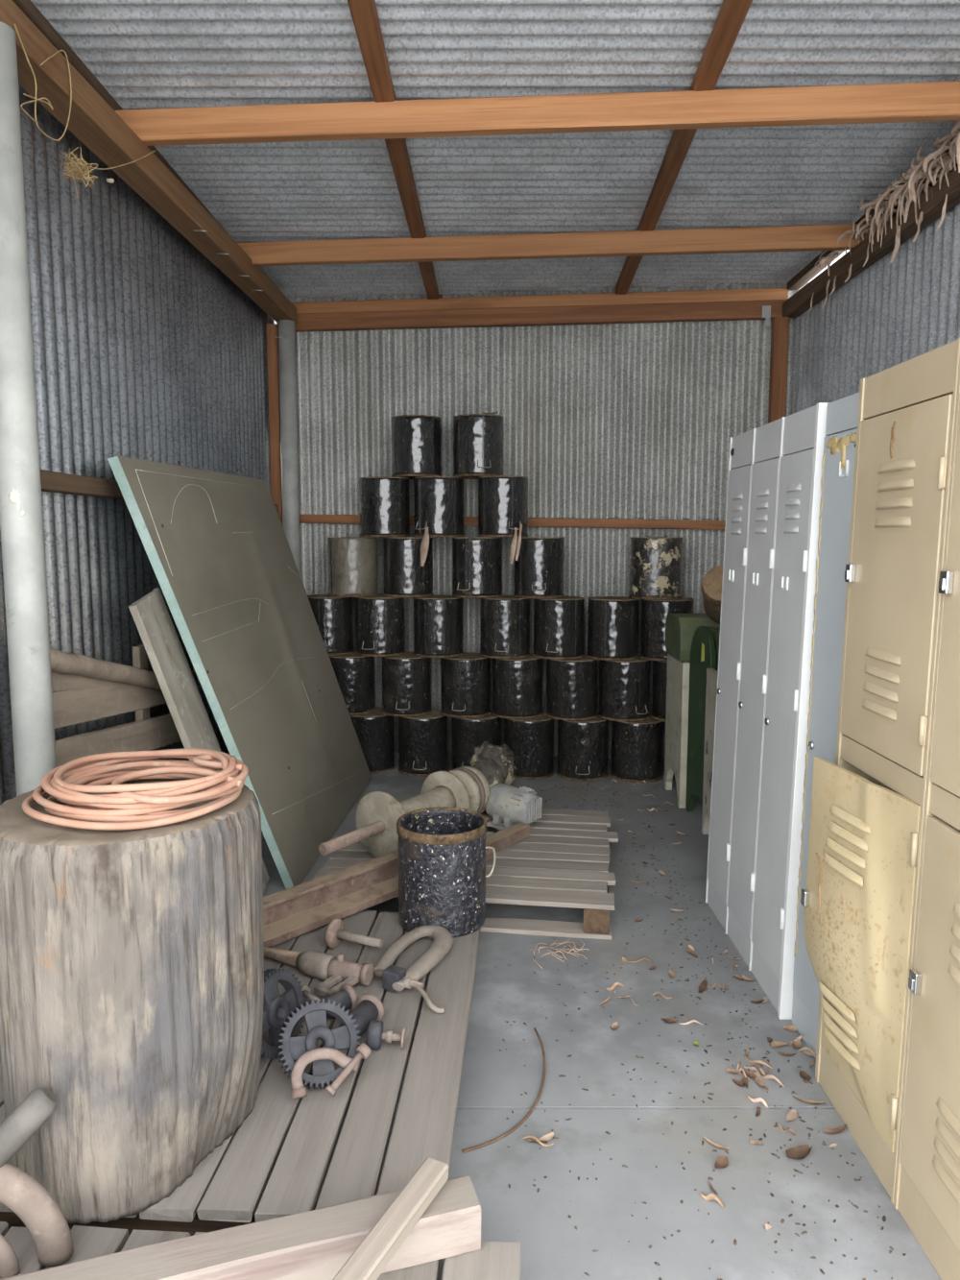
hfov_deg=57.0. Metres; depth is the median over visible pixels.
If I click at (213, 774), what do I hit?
hose
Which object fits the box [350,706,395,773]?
drum
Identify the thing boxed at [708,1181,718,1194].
fallen leaf
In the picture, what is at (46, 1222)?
metal pipe
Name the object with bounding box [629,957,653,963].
bark curl
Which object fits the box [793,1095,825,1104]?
fallen leaf
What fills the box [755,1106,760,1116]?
fallen leaf
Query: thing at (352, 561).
drum
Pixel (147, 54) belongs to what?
ceiling
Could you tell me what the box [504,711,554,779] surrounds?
drum
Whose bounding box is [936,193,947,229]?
strip
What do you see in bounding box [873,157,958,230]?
trim
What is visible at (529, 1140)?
fallen leaf
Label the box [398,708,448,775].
drum
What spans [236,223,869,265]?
ceiling beam
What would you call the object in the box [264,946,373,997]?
tool
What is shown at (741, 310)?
trim
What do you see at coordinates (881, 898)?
locker
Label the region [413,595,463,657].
drum
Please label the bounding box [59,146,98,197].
nest
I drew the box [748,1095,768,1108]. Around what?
bark curl
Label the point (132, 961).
tree stump
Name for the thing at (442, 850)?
bucket
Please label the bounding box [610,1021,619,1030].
fallen leaf
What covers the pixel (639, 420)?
wall
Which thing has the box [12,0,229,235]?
trim
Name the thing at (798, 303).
trim
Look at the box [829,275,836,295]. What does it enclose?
strip
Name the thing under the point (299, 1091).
clamp
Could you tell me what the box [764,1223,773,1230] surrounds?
fallen leaf
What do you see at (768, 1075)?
bark curl
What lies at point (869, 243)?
strip
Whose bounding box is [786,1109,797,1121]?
fallen leaf
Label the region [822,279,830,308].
strip
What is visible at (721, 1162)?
fallen leaf
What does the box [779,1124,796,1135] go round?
bark curl
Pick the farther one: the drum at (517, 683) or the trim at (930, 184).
the drum at (517, 683)
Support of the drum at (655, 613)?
on the drum at (660, 668)
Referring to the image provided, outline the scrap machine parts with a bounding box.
[318,741,542,857]
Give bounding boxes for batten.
[332,1157,448,1279]
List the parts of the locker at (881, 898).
door, door, door, door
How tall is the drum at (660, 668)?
0.353 m
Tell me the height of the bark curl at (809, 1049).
0.023 m
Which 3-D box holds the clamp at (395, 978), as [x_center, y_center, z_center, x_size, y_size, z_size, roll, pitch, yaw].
[-0.200,0.961,2.636,0.230,0.059,0.483,0,7,0]
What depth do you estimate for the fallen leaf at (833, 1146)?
2.06 m
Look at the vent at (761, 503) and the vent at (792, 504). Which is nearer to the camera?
the vent at (792, 504)
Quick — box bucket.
[396,806,496,938]
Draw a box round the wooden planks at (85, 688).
[8,644,197,796]
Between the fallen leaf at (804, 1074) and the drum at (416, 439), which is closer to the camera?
the fallen leaf at (804, 1074)
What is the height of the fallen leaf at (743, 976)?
0.012 m
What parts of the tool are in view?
handle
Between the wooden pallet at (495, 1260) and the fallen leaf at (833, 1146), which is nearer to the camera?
the wooden pallet at (495, 1260)
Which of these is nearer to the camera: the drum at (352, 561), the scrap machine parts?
the scrap machine parts
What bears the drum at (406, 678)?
on the drum at (422, 739)
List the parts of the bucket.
handle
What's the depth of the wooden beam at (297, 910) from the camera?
3.00 m
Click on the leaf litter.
(706, 1051)
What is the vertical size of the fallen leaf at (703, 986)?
0.011 m
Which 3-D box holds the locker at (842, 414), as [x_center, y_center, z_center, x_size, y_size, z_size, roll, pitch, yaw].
[1.151,0.258,2.360,0.504,1.783,0.264,1,7,-2]
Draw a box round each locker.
[705,402,829,1019]
[792,392,859,1054]
[800,338,959,1279]
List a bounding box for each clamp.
[290,1041,371,1099]
[373,925,453,1013]
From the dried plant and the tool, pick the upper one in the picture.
the dried plant
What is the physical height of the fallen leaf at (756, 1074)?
0.005 m
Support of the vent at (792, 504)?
attached to the locker at (774, 494)
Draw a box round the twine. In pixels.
[13,24,155,169]
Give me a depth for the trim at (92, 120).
3.05 m
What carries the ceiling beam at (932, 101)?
attached to the wall at (888, 315)
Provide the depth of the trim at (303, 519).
5.46 m
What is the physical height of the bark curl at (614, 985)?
0.019 m
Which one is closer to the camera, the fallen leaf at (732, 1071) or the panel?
the fallen leaf at (732, 1071)
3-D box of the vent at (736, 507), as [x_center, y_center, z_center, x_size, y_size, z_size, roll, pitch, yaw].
[0.905,-0.446,3.130,0.010,0.144,0.120,1,7,-1]
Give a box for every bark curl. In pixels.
[521,1135,555,1146]
[605,982,623,990]
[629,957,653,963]
[652,991,673,999]
[679,1019,702,1025]
[700,1191,724,1207]
[738,1067,748,1079]
[744,1065,762,1076]
[745,1055,772,1068]
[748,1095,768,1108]
[756,1066,772,1079]
[757,1071,784,1086]
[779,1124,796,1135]
[790,1034,805,1042]
[797,1047,816,1058]
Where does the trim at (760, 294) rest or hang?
attached to the wall at (639, 420)
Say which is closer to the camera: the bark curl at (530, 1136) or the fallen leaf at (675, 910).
the bark curl at (530, 1136)
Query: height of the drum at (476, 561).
0.353 m
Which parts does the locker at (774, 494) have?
door, door, door, frame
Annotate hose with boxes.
[22,748,248,830]
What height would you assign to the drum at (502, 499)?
0.353 m
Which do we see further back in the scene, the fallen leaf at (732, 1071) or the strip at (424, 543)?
the strip at (424, 543)
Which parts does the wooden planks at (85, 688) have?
post, rail, post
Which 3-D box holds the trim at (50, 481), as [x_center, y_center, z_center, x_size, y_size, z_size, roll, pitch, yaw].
[-1.316,-0.629,3.914,0.052,0.062,3.081,0,7,2]
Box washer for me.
[400,1026,406,1049]
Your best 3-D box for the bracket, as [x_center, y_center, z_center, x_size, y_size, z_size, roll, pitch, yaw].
[1.685,-1.908,5.198,0.050,0.115,0.008,0,7,0]
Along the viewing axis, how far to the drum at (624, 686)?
5.11 m
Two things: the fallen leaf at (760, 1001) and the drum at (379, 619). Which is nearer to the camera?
the fallen leaf at (760, 1001)
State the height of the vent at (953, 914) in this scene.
0.144 m
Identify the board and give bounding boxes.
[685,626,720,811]
[701,668,717,834]
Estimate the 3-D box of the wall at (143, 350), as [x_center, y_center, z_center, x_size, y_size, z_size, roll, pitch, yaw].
[-1.381,-0.400,2.999,0.029,2.925,5.452,0,7,2]
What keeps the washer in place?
on the wooden pallet at (232, 1186)
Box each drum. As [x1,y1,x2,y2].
[307,594,354,655]
[327,536,378,597]
[328,651,376,715]
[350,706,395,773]
[355,594,406,656]
[359,476,410,536]
[381,652,432,716]
[383,536,434,597]
[391,414,441,479]
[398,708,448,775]
[413,476,464,536]
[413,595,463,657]
[440,652,491,718]
[451,536,503,598]
[451,710,501,770]
[453,413,504,479]
[477,475,529,536]
[479,595,530,658]
[491,653,542,719]
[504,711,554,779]
[513,536,564,598]
[532,595,584,659]
[545,654,597,721]
[556,713,608,781]
[586,596,639,660]
[598,655,651,722]
[610,714,663,782]
[628,536,682,599]
[639,597,694,661]
[651,660,689,722]
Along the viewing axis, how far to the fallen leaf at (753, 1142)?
2.07 m
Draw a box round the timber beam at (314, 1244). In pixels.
[0,1175,481,1279]
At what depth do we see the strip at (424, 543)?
5.16 m
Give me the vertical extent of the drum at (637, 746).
0.353 m
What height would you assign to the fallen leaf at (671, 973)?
0.013 m
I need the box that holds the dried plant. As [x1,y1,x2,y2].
[815,120,959,276]
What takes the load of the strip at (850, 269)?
hanging from the wall at (888, 315)
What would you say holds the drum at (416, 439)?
on the drum at (439, 500)
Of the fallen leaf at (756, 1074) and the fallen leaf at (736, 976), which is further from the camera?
the fallen leaf at (736, 976)
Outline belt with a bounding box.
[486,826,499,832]
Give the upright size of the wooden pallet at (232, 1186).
0.190 m
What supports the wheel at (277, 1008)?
on the wooden pallet at (232, 1186)
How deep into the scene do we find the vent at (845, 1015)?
2.06 m
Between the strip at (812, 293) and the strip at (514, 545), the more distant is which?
the strip at (514, 545)
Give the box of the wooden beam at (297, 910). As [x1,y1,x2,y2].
[263,848,493,946]
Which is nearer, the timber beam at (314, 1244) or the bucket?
the timber beam at (314, 1244)
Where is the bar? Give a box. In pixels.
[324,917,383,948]
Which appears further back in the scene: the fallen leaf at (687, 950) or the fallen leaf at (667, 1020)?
the fallen leaf at (687, 950)
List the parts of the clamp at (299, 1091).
frame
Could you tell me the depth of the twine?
2.46 m
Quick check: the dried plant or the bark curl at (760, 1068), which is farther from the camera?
the dried plant
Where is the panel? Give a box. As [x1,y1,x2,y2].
[107,456,371,889]
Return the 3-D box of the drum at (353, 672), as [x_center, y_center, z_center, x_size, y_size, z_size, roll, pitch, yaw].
[-0.796,0.258,5.422,0.306,0.353,0.307,-6,9,-41]
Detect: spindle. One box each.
[300,983,358,1018]
[338,992,384,1036]
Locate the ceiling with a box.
[30,0,959,297]
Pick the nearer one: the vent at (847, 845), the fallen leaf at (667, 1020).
the vent at (847, 845)
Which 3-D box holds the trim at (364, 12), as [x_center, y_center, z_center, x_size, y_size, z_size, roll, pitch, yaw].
[-0.335,-1.844,2.732,0.070,0.049,5.352,0,6,1]
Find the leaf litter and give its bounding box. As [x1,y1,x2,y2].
[495,784,906,1279]
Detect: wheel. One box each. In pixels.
[260,968,305,1058]
[276,998,361,1089]
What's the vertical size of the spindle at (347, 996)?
0.078 m
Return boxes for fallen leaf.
[528,1138,547,1142]
[538,1132,555,1140]
[599,996,611,1005]
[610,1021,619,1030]
[621,956,630,963]
[660,1017,677,1023]
[668,969,675,978]
[670,908,683,912]
[685,948,698,957]
[687,943,694,951]
[699,979,707,991]
[703,1135,730,1149]
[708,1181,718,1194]
[714,1154,728,1168]
[726,1067,742,1074]
[732,1077,745,1086]
[734,974,744,979]
[742,974,756,981]
[742,1072,748,1087]
[744,1069,756,1078]
[749,1139,763,1145]
[750,998,764,1003]
[753,1072,760,1082]
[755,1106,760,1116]
[756,1076,769,1089]
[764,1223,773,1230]
[771,1040,791,1047]
[778,1051,796,1056]
[783,1025,797,1031]
[785,1144,812,1159]
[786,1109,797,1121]
[792,1036,801,1048]
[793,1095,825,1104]
[799,1070,811,1080]
[802,1049,812,1056]
[823,1124,846,1134]
[828,1143,837,1148]
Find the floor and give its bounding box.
[0,751,941,1279]
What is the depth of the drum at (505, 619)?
5.17 m
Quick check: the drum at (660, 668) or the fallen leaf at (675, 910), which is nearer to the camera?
the fallen leaf at (675, 910)
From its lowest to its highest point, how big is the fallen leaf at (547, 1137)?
0.005 m
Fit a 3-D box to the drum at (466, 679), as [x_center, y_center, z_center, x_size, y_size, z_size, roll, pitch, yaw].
[-0.086,0.269,5.333,0.306,0.353,0.323,0,7,0]
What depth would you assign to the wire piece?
2.15 m
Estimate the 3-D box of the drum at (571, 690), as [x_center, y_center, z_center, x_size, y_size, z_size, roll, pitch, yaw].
[0.547,0.276,5.265,0.307,0.353,0.306,3,7,22]
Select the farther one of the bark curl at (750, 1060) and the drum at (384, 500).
the drum at (384, 500)
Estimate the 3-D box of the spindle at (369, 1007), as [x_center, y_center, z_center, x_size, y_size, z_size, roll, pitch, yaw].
[-0.315,0.989,2.309,0.082,0.082,0.130,3,7,24]
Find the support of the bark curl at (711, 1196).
on the floor
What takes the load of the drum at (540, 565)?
on the drum at (559, 624)
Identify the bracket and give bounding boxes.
[762,305,771,325]
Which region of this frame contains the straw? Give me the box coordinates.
[528,936,588,968]
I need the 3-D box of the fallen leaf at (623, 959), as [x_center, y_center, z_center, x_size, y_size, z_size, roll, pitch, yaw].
[0.484,1.069,2.947,0.022,0.011,0.036,-6,9,-41]
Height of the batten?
0.074 m
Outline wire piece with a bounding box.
[461,1027,545,1153]
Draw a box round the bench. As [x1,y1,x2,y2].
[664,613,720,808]
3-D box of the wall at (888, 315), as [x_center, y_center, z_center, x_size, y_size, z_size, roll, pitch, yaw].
[1.876,-0.331,2.856,0.024,2.820,5.150,0,7,0]
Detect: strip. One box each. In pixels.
[420,527,429,566]
[509,524,522,564]
[807,292,813,314]
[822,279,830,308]
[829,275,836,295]
[845,264,852,282]
[863,242,869,266]
[890,225,900,263]
[913,211,923,241]
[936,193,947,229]
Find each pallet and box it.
[0,910,481,1235]
[0,1221,521,1279]
[312,808,618,940]
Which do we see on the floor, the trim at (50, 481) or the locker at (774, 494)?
the locker at (774, 494)
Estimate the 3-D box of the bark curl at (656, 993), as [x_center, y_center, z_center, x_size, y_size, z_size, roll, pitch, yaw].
[0.561,1.093,2.718,0.063,0.022,0.012,3,7,21]
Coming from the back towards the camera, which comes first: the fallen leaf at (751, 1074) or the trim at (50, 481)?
the trim at (50, 481)
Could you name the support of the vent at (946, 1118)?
attached to the locker at (881, 898)
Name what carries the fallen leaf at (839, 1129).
on the floor
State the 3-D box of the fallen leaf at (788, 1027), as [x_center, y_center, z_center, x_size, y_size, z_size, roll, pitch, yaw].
[0.899,1.118,2.545,0.048,0.007,0.030,1,7,6]
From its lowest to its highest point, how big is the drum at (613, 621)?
0.353 m
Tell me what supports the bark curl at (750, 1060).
on the floor
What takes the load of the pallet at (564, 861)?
on the floor
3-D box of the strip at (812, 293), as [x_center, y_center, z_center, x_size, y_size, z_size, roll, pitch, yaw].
[1.757,-1.785,4.689,0.018,0.111,0.037,-2,7,-15]
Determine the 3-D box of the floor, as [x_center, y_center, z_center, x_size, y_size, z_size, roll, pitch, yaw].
[-0.200,1.138,2.950,4.800,0.120,6.800,0,7,0]
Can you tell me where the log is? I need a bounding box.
[701,565,723,622]
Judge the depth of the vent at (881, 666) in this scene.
1.96 m
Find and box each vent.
[730,492,743,534]
[754,488,769,533]
[783,483,801,533]
[819,980,860,1071]
[822,804,870,887]
[862,647,901,722]
[874,458,916,528]
[932,1096,959,1206]
[947,901,959,985]
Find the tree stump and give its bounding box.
[0,778,264,1224]
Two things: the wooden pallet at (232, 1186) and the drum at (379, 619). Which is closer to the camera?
the wooden pallet at (232, 1186)
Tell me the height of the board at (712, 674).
0.800 m
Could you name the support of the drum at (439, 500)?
on the drum at (404, 576)
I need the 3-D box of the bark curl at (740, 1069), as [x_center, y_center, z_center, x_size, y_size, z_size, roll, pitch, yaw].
[0.694,1.138,2.324,0.006,0.022,0.038,-4,8,-31]
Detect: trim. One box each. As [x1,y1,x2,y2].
[0,0,296,338]
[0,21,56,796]
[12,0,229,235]
[40,469,278,513]
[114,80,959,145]
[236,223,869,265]
[266,323,283,527]
[277,319,301,578]
[291,288,788,313]
[295,299,786,332]
[299,513,725,530]
[347,0,438,299]
[615,0,752,294]
[768,316,789,423]
[782,166,959,317]
[786,138,953,289]
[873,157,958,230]
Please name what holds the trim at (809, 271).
attached to the wall at (888, 315)
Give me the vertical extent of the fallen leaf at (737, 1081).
0.009 m
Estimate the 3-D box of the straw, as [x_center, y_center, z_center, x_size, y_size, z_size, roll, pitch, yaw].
[0.264,1.059,3.032,0.226,0.015,0.192,-3,7,-22]
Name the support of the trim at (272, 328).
attached to the wall at (143, 350)
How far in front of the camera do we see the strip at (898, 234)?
3.72 m
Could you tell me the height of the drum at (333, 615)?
0.353 m
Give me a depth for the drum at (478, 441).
5.13 m
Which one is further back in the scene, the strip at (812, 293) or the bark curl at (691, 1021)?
the strip at (812, 293)
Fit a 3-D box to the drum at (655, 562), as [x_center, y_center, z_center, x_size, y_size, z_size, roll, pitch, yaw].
[1.028,-0.425,5.172,0.307,0.353,0.306,1,7,12]
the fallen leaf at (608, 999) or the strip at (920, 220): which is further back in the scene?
the strip at (920, 220)
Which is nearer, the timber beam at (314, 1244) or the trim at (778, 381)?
the timber beam at (314, 1244)
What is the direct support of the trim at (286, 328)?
attached to the wall at (143, 350)
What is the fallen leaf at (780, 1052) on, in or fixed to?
on the floor
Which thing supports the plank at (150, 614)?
on the floor
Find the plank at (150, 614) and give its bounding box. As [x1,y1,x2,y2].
[128,587,269,892]
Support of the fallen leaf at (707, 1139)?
on the floor
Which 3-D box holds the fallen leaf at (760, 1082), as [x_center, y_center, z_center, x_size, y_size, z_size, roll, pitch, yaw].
[0.727,1.147,2.282,0.019,0.012,0.044,-2,7,-14]
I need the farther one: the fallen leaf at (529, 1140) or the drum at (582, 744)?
the drum at (582, 744)
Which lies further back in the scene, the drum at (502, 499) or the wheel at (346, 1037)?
the drum at (502, 499)
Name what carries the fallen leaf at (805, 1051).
on the floor
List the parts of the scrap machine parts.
mounting frame, rail, motor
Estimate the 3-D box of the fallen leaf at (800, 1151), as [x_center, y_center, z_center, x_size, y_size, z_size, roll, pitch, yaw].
[0.731,1.171,2.023,0.068,0.022,0.038,-3,7,-23]
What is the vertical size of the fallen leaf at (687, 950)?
0.010 m
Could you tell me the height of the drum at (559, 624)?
0.353 m
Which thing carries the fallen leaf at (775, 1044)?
on the floor
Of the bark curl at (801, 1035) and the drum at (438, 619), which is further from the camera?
the drum at (438, 619)
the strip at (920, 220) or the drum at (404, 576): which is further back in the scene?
the drum at (404, 576)
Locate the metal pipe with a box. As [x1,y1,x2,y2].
[0,1086,73,1279]
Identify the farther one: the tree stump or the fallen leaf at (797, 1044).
the fallen leaf at (797, 1044)
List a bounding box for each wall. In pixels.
[0,83,274,805]
[274,283,807,759]
[792,203,959,413]
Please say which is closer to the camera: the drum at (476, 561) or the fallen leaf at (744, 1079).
the fallen leaf at (744, 1079)
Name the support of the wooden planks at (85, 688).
on the floor
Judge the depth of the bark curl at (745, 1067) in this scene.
2.35 m
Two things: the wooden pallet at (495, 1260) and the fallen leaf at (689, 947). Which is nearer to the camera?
the wooden pallet at (495, 1260)
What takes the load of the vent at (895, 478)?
attached to the locker at (881, 898)
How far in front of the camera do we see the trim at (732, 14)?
3.26 m

